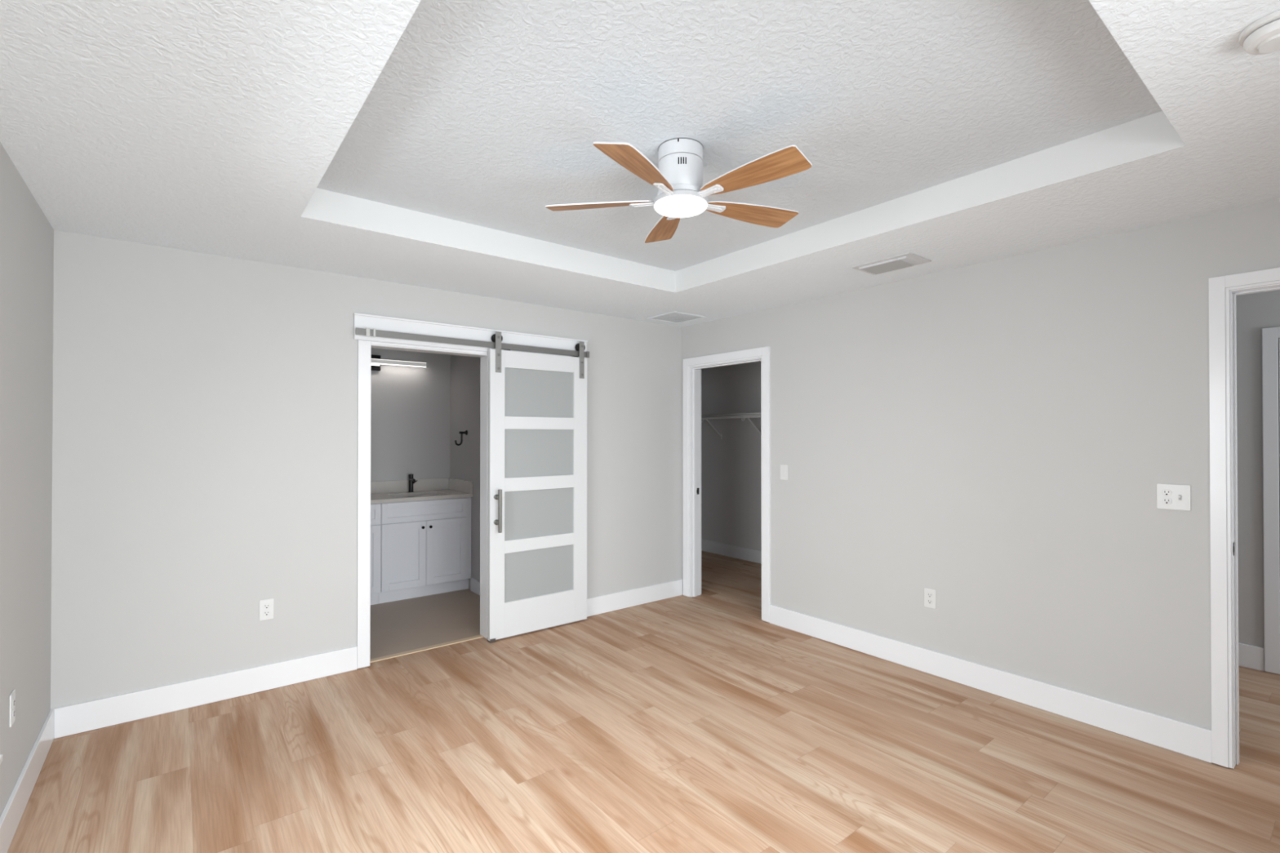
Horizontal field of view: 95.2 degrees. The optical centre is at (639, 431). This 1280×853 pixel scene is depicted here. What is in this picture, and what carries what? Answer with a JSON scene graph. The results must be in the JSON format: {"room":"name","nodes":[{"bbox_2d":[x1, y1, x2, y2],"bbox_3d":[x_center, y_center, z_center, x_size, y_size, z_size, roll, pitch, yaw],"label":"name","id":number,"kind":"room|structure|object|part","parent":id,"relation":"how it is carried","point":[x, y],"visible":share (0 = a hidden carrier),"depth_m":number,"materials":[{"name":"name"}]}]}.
{"room":"empty bedroom","nodes":[
{"label":"empty bedroom","id":0,"kind":"room"},
{"bbox_2d":[0,142,53,816],"bbox_3d":[-1.452,0.238,0.908,0.200,2.440,4.670,0,0,-38],"label":"wall","id":1,"kind":"structure","parent":0,"point":[26,234],"depth_m":2.28,"materials":[{"name":"paint"}]},
{"bbox_2d":[8,688,15,727],"bbox_3d":[-2.291,1.010,2.133,0.008,0.117,0.071,0,0,-38],"label":"wall outlet","id":2,"kind":"object","parent":1,"relation":"attached to","point":[12,696],"visible":1,"depth_m":2.12,"materials":[{"name":"white plastic"}]},
{"bbox_2d":[0,708,54,852],"bbox_3d":[-1.430,1.387,1.046,0.014,0.142,4.470,0,0,-38],"label":"baseboard","id":3,"kind":"structure","parent":1,"relation":"attached to","point":[11,816],"depth_m":2.27,"materials":[{"name":"paint"}]},
{"bbox_2d":[50,230,681,708],"bbox_3d":[-1.335,0.259,4.053,4.282,2.440,0.120,0,0,-38],"label":"wall","id":4,"kind":"structure","parent":0,"point":[205,406],"depth_m":3.25,"materials":[{"name":"paint"}]},
{"bbox_2d":[259,598,274,621],"bbox_3d":[-2.132,1.017,3.336,0.071,0.117,0.008,0,0,-38],"label":"wall outlet","id":5,"kind":"object","parent":4,"relation":"attached to","point":[266,606],"visible":1,"depth_m":3.33,"materials":[{"name":"white plastic"}]},
{"bbox_2d":[262,610,270,615],"bbox_3d":[-2.131,1.037,3.334,0.034,0.028,0.002,0,0,-38],"label":"receptacle","id":6,"kind":"object","parent":5,"relation":"attached to","point":[264,612],"depth_m":3.33,"materials":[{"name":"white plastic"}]},
{"bbox_2d":[262,603,270,608],"bbox_3d":[-2.131,0.998,3.334,0.034,0.028,0.002,0,0,-38],"label":"receptacle","id":7,"kind":"object","parent":5,"relation":"attached to","point":[265,606],"depth_m":3.33,"materials":[{"name":"white plastic"}]},
{"bbox_2d":[53,578,682,738],"bbox_3d":[-1.210,1.407,4.058,4.066,0.142,0.014,0,0,-38],"label":"baseboard","id":8,"kind":"structure","parent":4,"relation":"attached to","point":[79,717],"depth_m":3.21,"materials":[{"name":"paint"}]},
{"bbox_2d":[356,339,488,668],"bbox_3d":[-1.428,0.455,3.967,0.931,2.044,0.139,0,0,-38],"label":"door frame","id":9,"kind":"structure","parent":4,"relation":"in","point":[364,347],"depth_m":3.66,"materials":[{"name":"paint"}]},
{"bbox_2d":[353,312,587,358],"bbox_3d":[-1.100,-0.648,4.148,1.713,0.162,0.032,0,0,-38],"label":"header board","id":10,"kind":"object","parent":4,"relation":"attached to","point":[360,320],"visible":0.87,"depth_m":3.97,"materials":[{"name":"paint"}]},
{"bbox_2d":[355,327,589,357],"bbox_3d":[-1.080,-0.612,4.118,1.707,0.050,0.053,0,0,-38],"label":"door track","id":11,"kind":"object","parent":10,"relation":"attached to","point":[367,331],"visible":1,"depth_m":3.98,"materials":[{"name":"metal"}]},
{"bbox_2d":[487,331,586,640],"bbox_3d":[-0.723,0.382,4.328,0.809,2.174,0.116,0,0,-38],"label":"sliding barn door","id":12,"kind":"structure","parent":11,"relation":"hanging from","point":[537,481],"depth_m":4.32,"materials":[{"name":"paint"}]},
{"bbox_3d":[-0.975,0.554,4.070,0.026,0.300,0.026,0,0,-38],"label":"pull handle","id":13,"kind":"part","parent":12,"relation":"part of","materials":[{"name":"silver metal"}]},
{"bbox_3d":[-0.746,-0.282,4.357,0.582,0.354,0.006,0,0,-38],"label":"glass pane","id":14,"kind":"part","parent":12,"relation":"part of","materials":[{"name":"grey glass"}]},
{"bbox_3d":[-0.746,0.159,4.354,0.582,0.354,0.006,0,0,-38],"label":"glass pane","id":15,"kind":"part","parent":12,"relation":"part of","materials":[{"name":"grey glass"}]},
{"bbox_3d":[-0.746,0.606,4.351,0.582,0.354,0.006,0,0,-38],"label":"glass pane","id":16,"kind":"part","parent":12,"relation":"part of","materials":[{"name":"grey glass"}]},
{"bbox_3d":[-0.746,1.046,4.348,0.582,0.354,0.006,0,0,-38],"label":"glass pane","id":17,"kind":"part","parent":12,"relation":"part of","materials":[{"name":"grey glass"}]},
{"bbox_2d":[370,347,479,589],"bbox_3d":[-2.409,0.262,4.473,2.755,2.440,1.870,0,0,-38],"label":"wall","id":18,"kind":"structure","parent":0,"point":[418,415],"depth_m":5.64,"materials":[{"name":"paint"}]},
{"bbox_2d":[371,355,426,371],"bbox_3d":[-2.514,-0.642,5.399,1.040,0.144,0.096,0,0,-38],"label":"vanity light","id":19,"kind":"object","parent":18,"relation":"attached to","point":[376,361],"visible":0.43,"depth_m":5.48,"materials":[{"name":"black metal"}]},
{"bbox_3d":[-2.533,-0.642,5.423,0.230,0.144,0.034,0,0,-38],"label":"plate","id":20,"kind":"part","parent":19,"relation":"part of","materials":[{"name":"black metal"}]},
{"bbox_2d":[370,478,448,493],"bbox_3d":[-2.422,0.523,5.511,1.244,0.112,0.020,0,0,-38],"label":"backsplash","id":21,"kind":"structure","parent":18,"relation":"attached to","point":[397,486],"depth_m":5.63,"materials":[{"name":"stone"}]},
{"bbox_2d":[454,430,467,445],"bbox_3d":[-1.701,0.061,5.543,0.118,0.148,0.048,0,0,-38],"label":"robe hook","id":22,"kind":"object","parent":18,"relation":"attached to","point":[465,433],"visible":1,"depth_m":5.54,"materials":[{"name":"black metal"}]},
{"bbox_3d":[-1.709,0.068,5.537,0.096,0.135,0.021,0,0,-38],"label":"hook arm","id":23,"kind":"part","parent":22,"relation":"part of","materials":[{"name":"black metal"}]},
{"bbox_2d":[470,577,479,595],"bbox_3d":[-1.212,1.425,5.000,0.014,0.120,1.185,0,0,-38],"label":"baseboard","id":24,"kind":"structure","parent":18,"relation":"attached to","point":[474,584],"depth_m":5.38,"materials":[{"name":"paint"}]},
{"bbox_2d":[0,0,1279,327],"bbox_3d":[0.159,-1.071,2.267,4.402,0.196,4.790,0,0,-38],"label":"ceiling","id":25,"kind":"structure","parent":0,"point":[428,144],"depth_m":2.05,"materials":[{"name":"white paint"}]},
{"bbox_2d":[647,311,706,324],"bbox_3d":[0.305,-0.953,4.898,0.355,0.005,0.349,0,0,-38],"label":"ceiling vent","id":26,"kind":"object","parent":25,"relation":"in","point":[677,317],"visible":1,"depth_m":4.89,"materials":[{"name":"white metal"}]},
{"bbox_2d":[545,137,811,243],"bbox_3d":[0.185,-0.996,2.298,1.068,0.245,1.048,0,0,-38],"label":"ceiling fan","id":27,"kind":"object","parent":25,"relation":"attached to","point":[678,178],"visible":1,"depth_m":2.23,"materials":[{"name":"white"}]},
{"bbox_3d":[-0.161,-0.919,2.372,0.441,0.006,0.140,0,14,10],"label":"blade","id":28,"kind":"part","parent":27,"relation":"part of","materials":[{"name":"brown wood"}]},
{"bbox_3d":[0.007,-0.910,2.025,0.140,0.007,0.441,14,8,27],"label":"blade","id":29,"kind":"part","parent":27,"relation":"part of","materials":[{"name":"brown wood"}]},
{"bbox_3d":[0.116,-0.926,2.639,0.140,0.006,0.441,-12,3,-8],"label":"blade","id":30,"kind":"part","parent":27,"relation":"part of","materials":[{"name":"brown wood"}]},
{"bbox_3d":[0.456,-0.921,2.458,0.441,0.006,0.140,-1,-10,-26],"label":"blade","id":31,"kind":"part","parent":27,"relation":"part of","materials":[{"name":"brown wood"}]},
{"bbox_3d":[0.389,-0.911,2.079,0.441,0.006,0.140,2,-10,46],"label":"blade","id":32,"kind":"part","parent":27,"relation":"part of","materials":[{"name":"brown wood"}]},
{"bbox_2d":[850,252,931,275],"bbox_3d":[1.442,-0.957,3.364,0.252,0.017,0.353,0,0,-38],"label":"ceiling vent","id":33,"kind":"object","parent":25,"relation":"in","point":[906,260],"visible":1,"depth_m":3.33,"materials":[{"name":"metal"}]},
{"bbox_2d":[1238,9,1279,54],"bbox_3d":[1.538,-0.955,1.401,0.143,0.048,0.143,0,0,-38],"label":"smoke detector","id":34,"kind":"object","parent":25,"relation":"attached to","point":[1262,37],"visible":1,"depth_m":1.40,"materials":[{"name":"white plastic"}]},
{"bbox_2d":[7,551,1279,852],"bbox_3d":[0.538,1.523,3.084,6.032,0.100,7.690,0,0,-38],"label":"floor","id":35,"kind":"structure","parent":0,"point":[702,723],"depth_m":2.60,"materials":[{"name":"wood"}]},
{"bbox_2d":[370,503,381,604],"bbox_3d":[-2.543,1.047,5.045,0.442,0.876,0.590,0,0,-38],"label":"vanity cabinet","id":36,"kind":"object","parent":35,"relation":"on","point":[375,508],"visible":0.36,"depth_m":4.95,"materials":[{"name":"paint"}]},
{"bbox_3d":[-2.381,0.701,4.842,0.437,0.173,0.019,0,0,-38],"label":"drawer","id":37,"kind":"part","parent":36,"relation":"part of","materials":[{"name":"paint"}]},
{"bbox_3d":[-2.381,1.081,4.839,0.437,0.574,0.019,0,0,-38],"label":"cabinet door","id":38,"kind":"part","parent":36,"relation":"part of","materials":[{"name":"paint"}]},
{"bbox_2d":[378,497,471,604],"bbox_3d":[-2.054,1.050,5.431,0.802,0.876,0.590,0,0,-38],"label":"vanity cabinet","id":39,"kind":"object","parent":35,"relation":"on","point":[425,550],"visible":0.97,"depth_m":5.21,"materials":[{"name":"paint"}]},
{"bbox_3d":[-2.058,1.083,5.095,0.375,0.574,0.019,0,0,-38],"label":"cabinet door","id":40,"kind":"part","parent":39,"relation":"part of","materials":[{"name":"paint"}]},
{"bbox_2d":[370,477,473,503],"bbox_3d":[-2.236,0.611,5.292,1.264,0.289,0.594,0,0,-38],"label":"countertop","id":41,"kind":"structure","parent":39,"relation":"on","point":[381,491],"depth_m":5.54,"materials":[{"name":"stone"}]},
{"bbox_2d":[408,474,417,492],"bbox_3d":[-2.144,0.494,5.557,0.085,0.171,0.166,0,0,-38],"label":"faucet","id":42,"kind":"object","parent":41,"relation":"on","point":[411,481],"visible":1,"depth_m":5.57,"materials":[{"name":"black metal"}]},
{"bbox_3d":[-1.909,0.704,5.215,0.754,0.173,0.019,0,0,-38],"label":"drawer","id":43,"kind":"part","parent":39,"relation":"part of","materials":[{"name":"paint"}]},
{"bbox_3d":[-1.761,1.085,5.330,0.375,0.574,0.019,0,0,-38],"label":"cabinet door","id":44,"kind":"part","parent":39,"relation":"part of","materials":[{"name":"paint"}]},
{"bbox_2d":[369,635,483,662],"bbox_3d":[-1.441,1.474,3.977,0.773,0.008,0.050,0,0,-38],"label":"threshold","id":45,"kind":"object","parent":35,"relation":"on","point":[462,640],"visible":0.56,"depth_m":3.96,"materials":[{"name":"beige wood"}]},
{"bbox_2d":[487,638,495,643],"bbox_3d":[-1.047,1.466,4.113,0.040,0.026,0.056,0,0,-38],"label":"floor guide","id":46,"kind":"object","parent":35,"relation":"on","point":[493,640],"visible":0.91,"depth_m":4.09,"materials":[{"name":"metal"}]},
{"bbox_2d":[681,199,1279,729],"bbox_3d":[2.351,0.260,4.251,1.750,2.440,7.260,0,0,-38],"label":"wall","id":47,"kind":"structure","parent":0,"point":[997,437],"depth_m":3.28,"materials":[{"name":"paint"}]},
{"bbox_2d":[683,346,770,622],"bbox_3d":[0.754,0.413,4.957,0.156,2.141,0.982,0,0,-38],"label":"door frame","id":48,"kind":"structure","parent":47,"relation":"in","point":[692,366],"depth_m":5.24,"materials":[{"name":"paint"}]},
{"bbox_3d":[0.808,0.412,5.000,0.018,2.140,0.982,0,0,-38],"label":"casing","id":49,"kind":"part","parent":48,"relation":"part of","materials":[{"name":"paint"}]},
{"bbox_2d":[701,412,760,439],"bbox_3d":[1.428,-0.058,6.295,0.329,0.294,2.689,0,0,-38],"label":"wire shelf","id":50,"kind":"object","parent":47,"relation":"attached to","point":[753,415],"visible":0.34,"depth_m":6.57,"materials":[{"name":"white metal"}]},
{"bbox_3d":[1.324,-0.160,6.214,0.022,0.022,2.686,0,0,-38],"label":"hanging rod","id":51,"kind":"part","parent":50,"relation":"part of","materials":[{"name":"metal"}]},
{"bbox_2d":[701,538,761,564],"bbox_3d":[0.976,1.418,5.928,1.480,0.146,2.710,0,0,-38],"label":"baseboard","id":52,"kind":"structure","parent":47,"relation":"attached to","point":[717,548],"depth_m":6.95,"materials":[{"name":"paint"}]},
{"bbox_2d":[780,464,787,479],"bbox_3d":[1.092,0.310,4.426,0.008,0.115,0.071,0,0,-38],"label":"light switch","id":53,"kind":"object","parent":47,"relation":"attached to","point":[784,468],"visible":1,"depth_m":4.42,"materials":[{"name":"white plastic"}]},
{"bbox_2d":[924,587,936,608],"bbox_3d":[1.769,1.018,3.564,0.008,0.117,0.071,0,0,-38],"label":"wall outlet","id":54,"kind":"object","parent":47,"relation":"attached to","point":[930,595],"visible":1,"depth_m":3.56,"materials":[{"name":"white plastic"}]},
{"bbox_2d":[926,592,932,597],"bbox_3d":[1.767,0.998,3.563,0.002,0.028,0.034,0,0,-38],"label":"receptacle","id":55,"kind":"object","parent":54,"relation":"attached to","point":[928,594],"depth_m":3.56,"materials":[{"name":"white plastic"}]},
{"bbox_2d":[927,599,933,604],"bbox_3d":[1.767,1.037,3.562,0.002,0.028,0.034,0,0,-38],"label":"receptacle","id":56,"kind":"object","parent":54,"relation":"attached to","point":[929,601],"depth_m":3.56,"materials":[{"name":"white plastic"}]},
{"bbox_2d":[769,604,1212,763],"bbox_3d":[1.770,1.404,3.556,0.014,0.142,2.466,0,0,-38],"label":"baseboard","id":57,"kind":"structure","parent":47,"relation":"attached to","point":[1184,738],"depth_m":3.17,"materials":[{"name":"paint"}]},
{"bbox_2d":[1156,484,1191,511],"bbox_3d":[2.456,0.303,2.691,0.018,0.117,0.118,0,0,-38],"label":"outlet switch plate","id":58,"kind":"object","parent":47,"relation":"attached to","point":[1169,496],"visible":1,"depth_m":2.69,"materials":[{"name":"white plastic"}]},
{"bbox_2d":[1161,497,1171,504],"bbox_3d":[2.444,0.322,2.710,0.002,0.028,0.034,0,0,-38],"label":"receptacle","id":59,"kind":"object","parent":58,"relation":"attached to","point":[1164,500],"depth_m":2.71,"materials":[{"name":"white plastic"}]},
{"bbox_2d":[1161,488,1171,495],"bbox_3d":[2.444,0.283,2.711,0.002,0.028,0.034,0,0,-38],"label":"receptacle","id":60,"kind":"object","parent":58,"relation":"attached to","point":[1164,491],"depth_m":2.71,"materials":[{"name":"white plastic"}]},
{"bbox_2d":[1208,267,1279,768],"bbox_3d":[2.874,0.391,2.273,0.156,2.148,0.926,0,0,-38],"label":"door frame","id":61,"kind":"structure","parent":47,"relation":"in","point":[1223,291],"depth_m":2.56,"materials":[{"name":"paint"}]},
{"bbox_2d":[1238,643,1264,671],"bbox_3d":[3.190,1.410,4.420,0.014,0.142,2.102,0,0,-38],"label":"baseboard","id":62,"kind":"structure","parent":47,"relation":"attached to","point":[1250,656],"depth_m":3.63,"materials":[{"name":"paint"}]},
{"bbox_2d":[1262,326,1279,674],"bbox_3d":[4.128,0.416,3.235,0.020,2.106,0.926,0,0,-38],"label":"door frame","id":63,"kind":"structure","parent":47,"relation":"in","point":[1270,336],"depth_m":3.57,"materials":[{"name":"paint"}]},
{"bbox_3d":[4.128,0.448,3.238,0.014,2.028,0.781,0,0,-38],"label":"panel","id":64,"kind":"part","parent":63,"relation":"part of","materials":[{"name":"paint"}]}
]}

